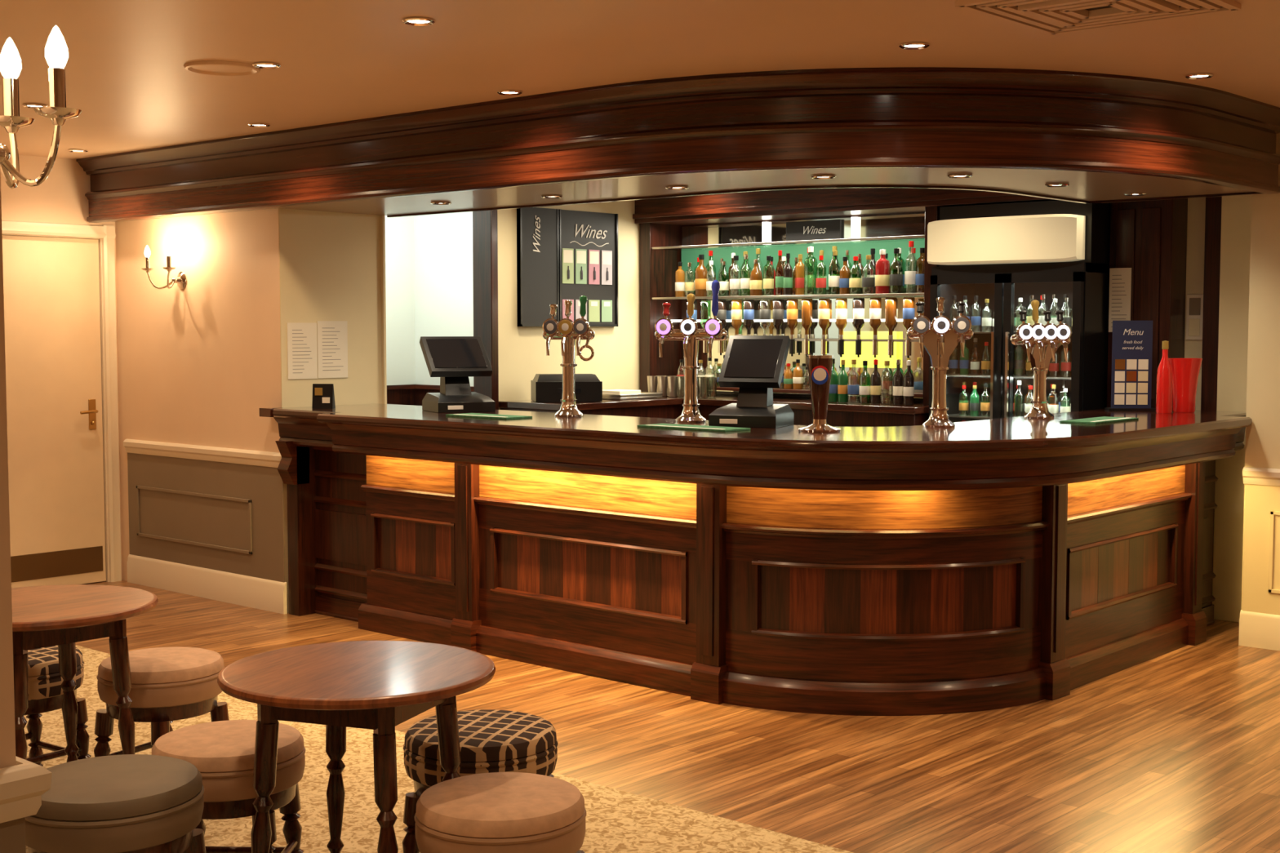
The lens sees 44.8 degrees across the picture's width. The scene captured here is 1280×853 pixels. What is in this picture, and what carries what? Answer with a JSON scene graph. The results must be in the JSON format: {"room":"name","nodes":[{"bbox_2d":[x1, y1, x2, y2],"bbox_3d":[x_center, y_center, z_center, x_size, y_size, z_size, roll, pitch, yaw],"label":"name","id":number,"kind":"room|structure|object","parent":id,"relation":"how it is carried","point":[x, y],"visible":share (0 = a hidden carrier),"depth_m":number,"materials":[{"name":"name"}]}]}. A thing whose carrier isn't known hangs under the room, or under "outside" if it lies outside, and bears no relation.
{"room":"bar","nodes":[
{"label":"bar","id":0,"kind":"room"},
{"bbox_2d":[0,170,26,852],"bbox_3d":[-1.543,0.148,2.059,0.498,2.500,1.238,3,5,41],"label":"wall pier","id":1,"kind":"object","parent":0,"point":[12,833],"visible":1,"depth_m":2.36,"materials":[{"name":"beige paint"}]},
{"bbox_2d":[0,755,52,823],"bbox_3d":[-1.515,0.577,2.088,0.518,0.080,1.258,3,5,41],"label":"trim","id":2,"kind":"structure","parent":1,"relation":"attached to","point":[23,785],"depth_m":2.36,"materials":[{"name":"beige paint"}]},
{"bbox_2d":[0,25,82,189],"bbox_3d":[-0.988,-0.501,2.440,0.222,0.248,0.145,3,5,41],"label":"wall sconce","id":3,"kind":"object","parent":1,"relation":"attached to","point":[56,54],"visible":1,"depth_m":2.43,"materials":[{"name":"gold metal"}]},
{"bbox_2d":[0,154,122,580],"bbox_3d":[-5.446,-0.155,6.752,0.100,2.500,6.890,3,5,41],"label":"wall","id":4,"kind":"structure","parent":0,"point":[61,197],"depth_m":8.94,"materials":[{"name":"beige paint"}]},
{"bbox_2d":[2,235,106,587],"bbox_3d":[-3.461,-0.070,8.934,0.114,2.040,0.805,3,5,41],"label":"door","id":5,"kind":"structure","parent":4,"relation":"in","point":[51,285],"depth_m":9.02,"materials":[{"name":"beige paint"}]},
{"bbox_2d":[1,219,121,582],"bbox_3d":[-3.481,-0.110,8.953,0.116,2.128,0.976,3,5,41],"label":"door frame","id":6,"kind":"structure","parent":4,"relation":"in","point":[106,235],"depth_m":9.23,"materials":[{"name":"beige wood"}]},
{"bbox_2d":[115,208,382,613],"bbox_3d":[-2.324,-0.302,9.038,1.740,2.500,0.680,3,5,41],"label":"wall","id":7,"kind":"structure","parent":0,"point":[198,362],"depth_m":8.58,"materials":[{"name":"beige paint"}]},
{"bbox_2d":[141,244,186,288],"bbox_3d":[-2.656,-0.896,8.715,0.292,0.248,0.185,3,5,41],"label":"wall sconce","id":8,"kind":"object","parent":7,"relation":"attached to","point":[180,280],"visible":1,"depth_m":8.73,"materials":[{"name":"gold metal"}]},
{"bbox_2d":[123,439,281,467],"bbox_3d":[-4.783,0.312,6.194,1.670,0.080,6.890,3,5,41],"label":"trim","id":9,"kind":"structure","parent":7,"relation":"attached to","point":[259,458],"depth_m":8.69,"materials":[{"name":"beige paint"}]},
{"bbox_2d":[127,452,284,582],"bbox_3d":[-2.482,0.492,8.763,1.555,0.650,0.017,3,5,41],"label":"wainscot panel","id":10,"kind":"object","parent":7,"relation":"attached to","point":[213,515],"depth_m":8.72,"materials":[{"name":"beige paint"}]},
{"bbox_2d":[127,554,287,614],"bbox_3d":[-4.787,1.045,6.245,1.660,0.170,6.890,3,5,41],"label":"baseboard","id":11,"kind":"structure","parent":7,"relation":"attached to","point":[268,595],"depth_m":8.72,"materials":[{"name":"beige paint"}]},
{"bbox_2d":[287,320,347,379],"bbox_3d":[-1.738,-0.415,8.375,0.004,0.310,0.395,3,5,41],"label":"sheets","id":12,"kind":"object","parent":7,"relation":"attached to","point":[331,361],"visible":1,"depth_m":8.37,"materials":[{"name":"beige paper"}]},
{"bbox_2d":[386,384,473,405],"bbox_3d":[-1.548,0.333,9.830,1.310,1.130,1.450,3,5,41],"label":"trim","id":13,"kind":"structure","parent":7,"relation":"attached to","point":[399,394],"depth_m":10.65,"materials":[{"name":"brown wood"}]},
{"bbox_2d":[380,209,498,409],"bbox_3d":[-1.204,-0.220,9.084,0.165,2.330,0.875,3,5,41],"label":"door frame","id":14,"kind":"structure","parent":7,"relation":"attached to","point":[485,225],"depth_m":9.31,"materials":[{"name":"brown wood"}]},
{"bbox_2d":[385,215,415,385],"bbox_3d":[-2.079,-0.380,10.248,0.100,2.500,1.460,3,5,41],"label":"wall","id":15,"kind":"structure","parent":0,"point":[399,231],"depth_m":10.64,"materials":[{"name":"white paint"}]},
{"bbox_2d":[413,211,473,386],"bbox_3d":[-1.068,-0.390,10.395,1.420,2.500,0.100,3,5,41],"label":"window","id":16,"kind":"structure","parent":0,"point":[443,242],"depth_m":10.53,"materials":[{"name":"white glass"}]},
{"bbox_2d":[497,200,639,409],"bbox_3d":[-0.654,-0.345,9.702,0.120,2.500,2.530,3,5,41],"label":"wall bar","id":17,"kind":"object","parent":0,"point":[522,350],"depth_m":9.91,"materials":[{"name":"beige paint"}]},
{"bbox_2d":[516,207,617,326],"bbox_3d":[-0.445,-0.996,9.776,0.038,0.730,0.880,3,5,41],"label":"chalkboard menu","id":18,"kind":"object","parent":17,"relation":"attached to","point":[562,255],"visible":0.99,"depth_m":9.74,"materials":[{"name":"black paper"}]},
{"bbox_2d":[0,0,1279,159],"bbox_3d":[-0.646,-1.325,4.702,10.700,0.100,10.500,3,5,41],"label":"ceiling","id":19,"kind":"structure","parent":0,"point":[340,60],"depth_m":5.49,"materials":[{"name":"paint"}]},
{"bbox_2d":[22,102,47,108],"bbox_3d":[-2.652,-1.405,6.796,0.104,0.009,0.104,3,5,41],"label":"recessed light","id":20,"kind":"object","parent":19,"relation":"in","point":[28,105],"depth_m":6.78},
{"bbox_2d":[67,148,87,152],"bbox_3d":[-3.091,-1.517,8.530,0.104,0.009,0.104,3,5,41],"label":"recessed light","id":21,"kind":"object","parent":19,"relation":"in","point":[76,150],"depth_m":8.50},
{"bbox_2d":[183,60,260,75],"bbox_3d":[-1.564,-1.340,5.809,0.280,0.012,0.280,3,5,41],"label":"ceiling speaker","id":22,"kind":"object","parent":19,"relation":"in","point":[207,67],"depth_m":5.81},
{"bbox_2d":[248,122,270,127],"bbox_3d":[-1.827,-1.446,7.440,0.104,0.009,0.104,3,5,41],"label":"recessed light","id":23,"kind":"object","parent":19,"relation":"in","point":[254,124],"depth_m":7.43,"materials":[{"name":"white glass"}]},
{"bbox_2d":[252,62,280,68],"bbox_3d":[-1.383,-1.337,5.742,0.104,0.009,0.104,3,5,41],"label":"recessed light","id":24,"kind":"object","parent":19,"relation":"in","point":[257,64],"depth_m":5.74,"materials":[{"name":"white glass"}]},
{"bbox_2d":[402,17,435,26],"bbox_3d":[-0.702,-1.283,4.915,0.104,0.009,0.104,3,5,41],"label":"recessed light","id":25,"kind":"object","parent":19,"relation":"in","point":[420,21],"depth_m":4.91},
{"bbox_2d":[497,89,522,95],"bbox_3d":[-0.538,-1.380,6.409,0.104,0.009,0.104,3,5,41],"label":"recessed light","id":26,"kind":"object","parent":19,"relation":"in","point":[506,92],"depth_m":6.41,"materials":[{"name":"white glass"}]},
{"bbox_2d":[75,66,1279,222],"bbox_3d":[-0.338,-1.262,7.302,6.543,0.362,2.295,1,4,14],"label":"fascia","id":27,"kind":"object","parent":19,"relation":"attached to","point":[1020,131],"visible":1,"depth_m":6.40,"materials":[{"name":"brown wood"}]},
{"bbox_2d":[430,201,451,204],"bbox_3d":[-0.994,-1.115,7.740,0.104,0.009,0.104,3,5,41],"label":"recessed light","id":28,"kind":"object","parent":27,"relation":"attached to","point":[431,202],"visible":1,"depth_m":7.72,"materials":[{"name":"silver metal"}]},
{"bbox_2d":[541,195,562,198],"bbox_3d":[-0.417,-1.090,7.351,0.104,0.009,0.104,3,5,41],"label":"recessed light","id":29,"kind":"object","parent":27,"relation":"attached to","point":[542,196],"visible":1,"depth_m":7.33,"materials":[{"name":"silver metal"}]},
{"bbox_2d":[665,185,688,189],"bbox_3d":[0.164,-1.059,6.878,0.104,0.009,0.104,3,5,41],"label":"recessed light","id":30,"kind":"object","parent":27,"relation":"attached to","point":[673,187],"visible":1,"depth_m":6.85,"materials":[{"name":"silver metal"}]},
{"bbox_2d":[810,174,835,178],"bbox_3d":[0.754,-1.027,6.383,0.104,0.009,0.104,3,5,41],"label":"recessed light","id":31,"kind":"object","parent":27,"relation":"attached to","point":[815,176],"visible":1,"depth_m":6.35,"materials":[{"name":"silver metal"}]},
{"bbox_2d":[946,173,973,177],"bbox_3d":[1.309,-1.025,6.346,0.104,0.009,0.104,3,5,41],"label":"recessed light","id":32,"kind":"object","parent":27,"relation":"attached to","point":[952,175],"visible":1,"depth_m":6.32,"materials":[{"name":"silver metal"}]},
{"bbox_2d":[1044,182,1069,186],"bbox_3d":[1.815,-1.051,6.752,0.104,0.009,0.104,3,5,41],"label":"recessed light","id":33,"kind":"object","parent":27,"relation":"attached to","point":[1052,184],"visible":1,"depth_m":6.72,"materials":[{"name":"silver metal"}]},
{"bbox_2d":[1124,191,1146,195],"bbox_3d":[2.304,-1.081,7.213,0.104,0.009,0.104,3,5,41],"label":"recessed light","id":34,"kind":"object","parent":27,"relation":"attached to","point":[1136,193],"visible":1,"depth_m":7.19,"materials":[{"name":"silver metal"}]},
{"bbox_2d":[898,41,929,49],"bbox_3d":[0.944,-1.311,5.340,0.104,0.009,0.104,3,5,41],"label":"recessed light","id":35,"kind":"object","parent":19,"relation":"in","point":[913,45],"depth_m":5.34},
{"bbox_2d":[955,0,1240,35],"bbox_3d":[1.376,-1.259,4.653,0.628,0.026,0.628,3,5,41],"label":"ceiling vent","id":36,"kind":"object","parent":19,"relation":"in","point":[1049,17],"depth_m":4.69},
{"bbox_2d":[1185,72,1213,79],"bbox_3d":[2.158,-1.353,5.987,0.104,0.009,0.104,3,5,41],"label":"recessed light","id":37,"kind":"object","parent":19,"relation":"in","point":[1199,75],"depth_m":5.98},
{"bbox_2d":[75,580,1279,852],"bbox_3d":[-0.646,1.269,4.870,10.700,0.100,10.500,3,5,41],"label":"floor","id":38,"kind":"structure","parent":0,"point":[1176,751],"depth_m":5.59,"materials":[{"name":"laminate"}]},
{"bbox_2d":[23,644,853,852],"bbox_3d":[-2.007,1.333,3.030,10.040,0.008,5.680,3,5,41],"label":"carpet","id":39,"kind":"object","parent":38,"relation":"on","point":[617,821],"visible":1,"depth_m":4.87,"materials":[{"name":"beige carpet"}]},
{"bbox_2d":[24,645,91,766],"bbox_3d":[-2.045,0.967,5.126,0.400,0.452,0.400,3,5,36],"label":"stool","id":40,"kind":"object","parent":39,"relation":"on","point":[46,694],"visible":0.41,"depth_m":5.06,"materials":[{"name":"fabric"}]},
{"bbox_2d":[11,584,158,762],"bbox_3d":[-1.782,0.873,4.647,0.660,0.699,0.660,3,5,41],"label":"pub table","id":41,"kind":"object","parent":39,"relation":"on","point":[64,615],"visible":0.66,"depth_m":4.62,"materials":[{"name":"brown wood"}]},
{"bbox_2d":[25,754,205,852],"bbox_3d":[-1.204,1.041,3.543,0.410,0.506,0.410,1,4,13],"label":"stool","id":42,"kind":"object","parent":39,"relation":"on","point":[126,803],"visible":0.84,"depth_m":3.40,"materials":[{"name":"grey fabric"}]},
{"bbox_2d":[93,647,229,757],"bbox_3d":[-1.555,0.972,5.054,0.400,0.452,0.400,2,4,30],"label":"stool","id":43,"kind":"object","parent":39,"relation":"on","point":[169,685],"visible":0.51,"depth_m":4.92,"materials":[{"name":"beige leather"}]},
{"bbox_2d":[151,720,305,852],"bbox_3d":[-1.081,1.034,4.089,0.396,0.452,0.396,0,4,1],"label":"stool","id":44,"kind":"object","parent":39,"relation":"on","point":[223,752],"visible":0.6,"depth_m":3.98,"materials":[{"name":"beige leather"}]},
{"bbox_2d":[217,640,495,852],"bbox_3d":[-0.680,0.930,3.767,0.660,0.699,0.660,1,4,20],"label":"pub table","id":45,"kind":"object","parent":39,"relation":"on","point":[379,686],"visible":0.92,"depth_m":3.64,"materials":[{"name":"brown wood"}]},
{"bbox_2d":[402,710,558,852],"bbox_3d":[-0.429,1.027,4.193,0.416,0.452,0.416,1,4,19],"label":"stool","id":46,"kind":"object","parent":39,"relation":"on","point":[491,741],"visible":0.55,"depth_m":4.07,"materials":[{"name":"fabric"}]},
{"bbox_2d":[413,772,586,852],"bbox_3d":[-0.321,1.066,3.591,0.396,0.452,0.396,2,4,24],"label":"stool","id":47,"kind":"object","parent":39,"relation":"on","point":[495,812],"visible":1,"depth_m":3.46,"materials":[{"name":"beige leather"}]},
{"bbox_2d":[498,393,928,426],"bbox_3d":[0.535,0.394,9.278,2.275,1.079,1.640,3,5,41],"label":"bar cabinet","id":48,"kind":"object","parent":38,"relation":"on","point":[852,413],"visible":0.2,"depth_m":9.20,"materials":[{"name":"brown wood"}]},
{"bbox_2d":[530,373,602,402],"bbox_3d":[-0.447,-0.236,9.398,0.400,0.160,0.282,-1,4,-10],"label":"receipt printer","id":49,"kind":"object","parent":48,"relation":"on","point":[544,387],"visible":0.9,"depth_m":9.28,"materials":[{"name":"black plastic"}]},
{"bbox_2d":[602,389,662,399],"bbox_3d":[-0.102,-0.206,9.777,0.300,0.050,0.400,3,5,41],"label":"serving tray","id":50,"kind":"object","parent":48,"relation":"on","point":[620,394],"visible":0.8,"depth_m":9.66,"materials":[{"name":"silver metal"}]},
{"bbox_2d":[647,375,684,396],"bbox_3d":[0.269,-0.255,9.917,0.497,0.130,0.155,3,5,41],"label":"glasses","id":51,"kind":"object","parent":48,"relation":"on","point":[668,385],"visible":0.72,"depth_m":9.95,"materials":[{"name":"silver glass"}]},
{"bbox_2d":[697,357,720,386],"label":"bottle","id":52,"kind":"object","parent":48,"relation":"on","point":[714,377],"depth_m":10.06,"materials":[{"name":"clear glass"}]},
{"bbox_2d":[259,403,1252,715],"bbox_3d":[0.552,0.470,7.938,4.238,1.100,3.218,3,5,41],"label":"bar counter","id":53,"kind":"object","parent":38,"relation":"on","point":[983,565],"depth_m":6.57,"materials":[{"name":"mahogany"},{"name":"oak"},{"name":"brown mahogany"}]},
{"bbox_2d":[311,383,335,408],"bbox_3d":[-1.658,-0.159,8.128,0.110,0.130,0.050,0,4,7],"label":"card","id":54,"kind":"object","parent":53,"relation":"on","point":[323,396],"visible":1,"depth_m":8.11,"materials":[{"name":"black plastic"}]},
{"bbox_2d":[419,336,495,413],"bbox_3d":[-0.927,-0.269,7.903,0.320,0.378,0.289,-2,4,-24],"label":"cash register","id":55,"kind":"object","parent":53,"relation":"on","point":[453,359],"visible":1,"depth_m":7.88,"materials":[{"name":"black plastic"}]},
{"bbox_2d":[445,413,532,419],"bbox_3d":[-0.720,-0.050,7.378,0.420,0.009,0.170,3,5,41],"label":"towel","id":56,"kind":"object","parent":53,"relation":"on","point":[464,415],"visible":1,"depth_m":7.33,"materials":[{"name":"green fabric"}]},
{"bbox_2d":[542,295,595,417],"bbox_3d":[-0.340,-0.338,7.425,0.276,0.578,0.166,1,4,16],"label":"tap tower","id":57,"kind":"object","parent":53,"relation":"on","point":[565,330],"visible":1,"depth_m":7.40,"materials":[{"name":"silver metal"}]},
{"bbox_2d":[654,280,728,422],"bbox_3d":[0.226,-0.340,6.987,0.344,0.638,0.166,1,4,19],"label":"tap tower","id":58,"kind":"object","parent":53,"relation":"on","point":[688,331],"visible":1,"depth_m":6.97,"materials":[{"name":"silver metal"}]},
{"bbox_2d":[637,423,750,431],"bbox_3d":[0.224,0.004,6.545,0.480,0.009,0.170,3,5,41],"label":"towel","id":59,"kind":"object","parent":53,"relation":"on","point":[673,426],"visible":1,"depth_m":6.50,"materials":[{"name":"green fabric"}]},
{"bbox_2d":[708,335,794,428],"bbox_3d":[0.485,-0.199,6.727,0.300,0.390,0.282,1,4,21],"label":"cash register","id":60,"kind":"object","parent":53,"relation":"on","point":[755,365],"visible":0.97,"depth_m":6.72,"materials":[{"name":"black plastic"}]},
{"bbox_2d":[798,355,840,432],"bbox_3d":[0.738,-0.136,6.362,0.176,0.312,0.176,0,4,7],"label":"dispenser","id":61,"kind":"object","parent":53,"relation":"on","point":[820,367],"visible":1,"depth_m":6.33,"materials":[{"name":"brown glass"}]},
{"bbox_2d":[906,297,973,427],"bbox_3d":[1.285,-0.277,6.643,0.284,0.556,0.166,0,4,4],"label":"tap tower","id":62,"kind":"object","parent":53,"relation":"on","point":[940,338],"visible":1,"depth_m":6.62,"materials":[{"name":"silver metal"}]},
{"bbox_2d":[1009,299,1071,418],"bbox_3d":[1.880,-0.316,7.266,0.294,0.554,0.166,0,4,-7],"label":"tap tower","id":63,"kind":"object","parent":53,"relation":"on","point":[1040,342],"visible":1,"depth_m":7.24,"materials":[{"name":"silver metal"}]},
{"bbox_2d":[1059,416,1138,424],"bbox_3d":[2.091,-0.029,7.055,0.170,0.009,0.450,3,5,41],"label":"towel","id":64,"kind":"object","parent":53,"relation":"on","point":[1102,420],"visible":1,"depth_m":7.01,"materials":[{"name":"green fabric"}]},
{"bbox_2d":[1104,320,1155,410],"bbox_3d":[2.518,-0.312,7.943,0.240,0.460,0.100,0,4,4],"label":"display stand","id":65,"kind":"object","parent":53,"relation":"on","point":[1131,340],"visible":1,"depth_m":7.93,"materials":[{"name":"blue"}]},
{"bbox_2d":[1155,340,1173,413],"bbox_3d":[2.604,-0.246,7.697,0.076,0.360,0.074,3,5,41],"label":"bottle","id":66,"kind":"object","parent":53,"relation":"on","point":[1164,375],"visible":1,"depth_m":7.67,"materials":[{"name":"red glass"}]},
{"bbox_2d":[1168,358,1202,413],"bbox_3d":[2.733,-0.207,7.786,0.166,0.270,0.166,3,5,41],"label":"ice bucket","id":67,"kind":"object","parent":53,"relation":"on","point":[1185,371],"visible":0.97,"depth_m":7.74,"materials":[{"name":"red plastic"}]},
{"bbox_2d":[927,200,1111,422],"bbox_3d":[2.103,-0.123,8.589,0.920,2.200,0.522,3,5,41],"label":"fridge","id":68,"kind":"object","parent":38,"relation":"on","point":[997,260],"visible":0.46,"depth_m":8.40,"materials":[{"name":"black metal"}]},
{"bbox_2d":[632,187,1056,404],"bbox_3d":[1.423,-0.856,9.239,3.560,1.419,0.418,3,5,41],"label":"display unit","id":69,"kind":"object","parent":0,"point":[673,230],"visible":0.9,"depth_m":9.70,"materials":[{"name":"brown wood"}]},
{"bbox_2d":[675,240,924,297],"bbox_3d":[0.979,-0.965,9.621,1.896,0.305,0.209,3,5,41],"label":"spirit bottles top shelf","id":70,"kind":"object","parent":69,"relation":"on","point":[808,277],"visible":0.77,"depth_m":9.48,"materials":[{"name":"multicoloured glass"}]},
{"bbox_2d":[686,297,919,358],"bbox_3d":[0.956,-0.614,9.633,1.840,0.355,0.074,3,5,41],"label":"bottles","id":71,"kind":"object","parent":69,"relation":"attached to","point":[891,303],"depth_m":9.46},
{"bbox_2d":[1106,196,1222,544],"bbox_3d":[2.777,-0.249,8.218,0.550,2.499,0.209,3,5,41],"label":"panelling","id":72,"kind":"object","parent":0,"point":[1148,237],"visible":0.25,"depth_m":8.12,"materials":[{"name":"brown wood"}]},
{"bbox_2d":[1108,267,1131,332],"bbox_3d":[2.551,-0.672,8.245,0.120,0.340,0.005,3,5,41],"label":"notice","id":73,"kind":"object","parent":72,"relation":"attached to","point":[1120,278],"visible":0.92,"depth_m":8.24,"materials":[{"name":"beige paper"}]},
{"bbox_2d":[1184,197,1205,409],"bbox_3d":[1.781,-0.322,9.338,4.250,2.500,0.150,3,5,41],"label":"wall bar","id":74,"kind":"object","parent":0,"point":[1196,206],"depth_m":8.19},
{"bbox_2d":[1186,293,1203,339],"bbox_3d":[2.931,-0.578,8.190,0.090,0.240,0.016,3,5,41],"label":"wall control panel","id":75,"kind":"object","parent":74,"relation":"attached to","point":[1194,318],"depth_m":8.18,"materials":[{"name":"beige plastic"}]},
{"bbox_2d":[1212,195,1251,622],"bbox_3d":[3.151,-0.232,7.962,0.340,2.499,0.099,3,5,41],"label":"pilaster","id":76,"kind":"object","parent":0,"point":[1236,211],"depth_m":7.99,"materials":[{"name":"beige paint"}]},
{"bbox_2d":[1240,133,1279,609],"bbox_3d":[4.778,-0.123,6.259,4.330,2.500,0.800,3,5,41],"label":"wall","id":77,"kind":"structure","parent":0,"point":[1262,447],"depth_m":7.33,"materials":[{"name":"beige paint"}]},
{"bbox_2d":[1238,609,1279,650],"bbox_3d":[4.506,1.059,6.027,4.330,0.170,0.022,3,5,41],"label":"baseboard","id":78,"kind":"structure","parent":77,"relation":"attached to","point":[1257,630],"depth_m":7.39,"materials":[{"name":"beige paint"}]},
{"bbox_2d":[1241,484,1279,615],"bbox_3d":[4.510,0.670,6.002,4.325,0.650,0.017,3,5,41],"label":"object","id":79,"kind":"structure","parent":77,"relation":"attached to","point":[1261,547],"depth_m":7.38,"materials":[{"name":"beige paint"}]},
{"bbox_2d":[1242,466,1279,486],"bbox_3d":[4.503,0.326,5.976,4.330,0.080,0.030,3,5,41],"label":"trim","id":80,"kind":"structure","parent":77,"relation":"attached to","point":[1256,476],"depth_m":7.34,"materials":[{"name":"beige paint"}]}
]}

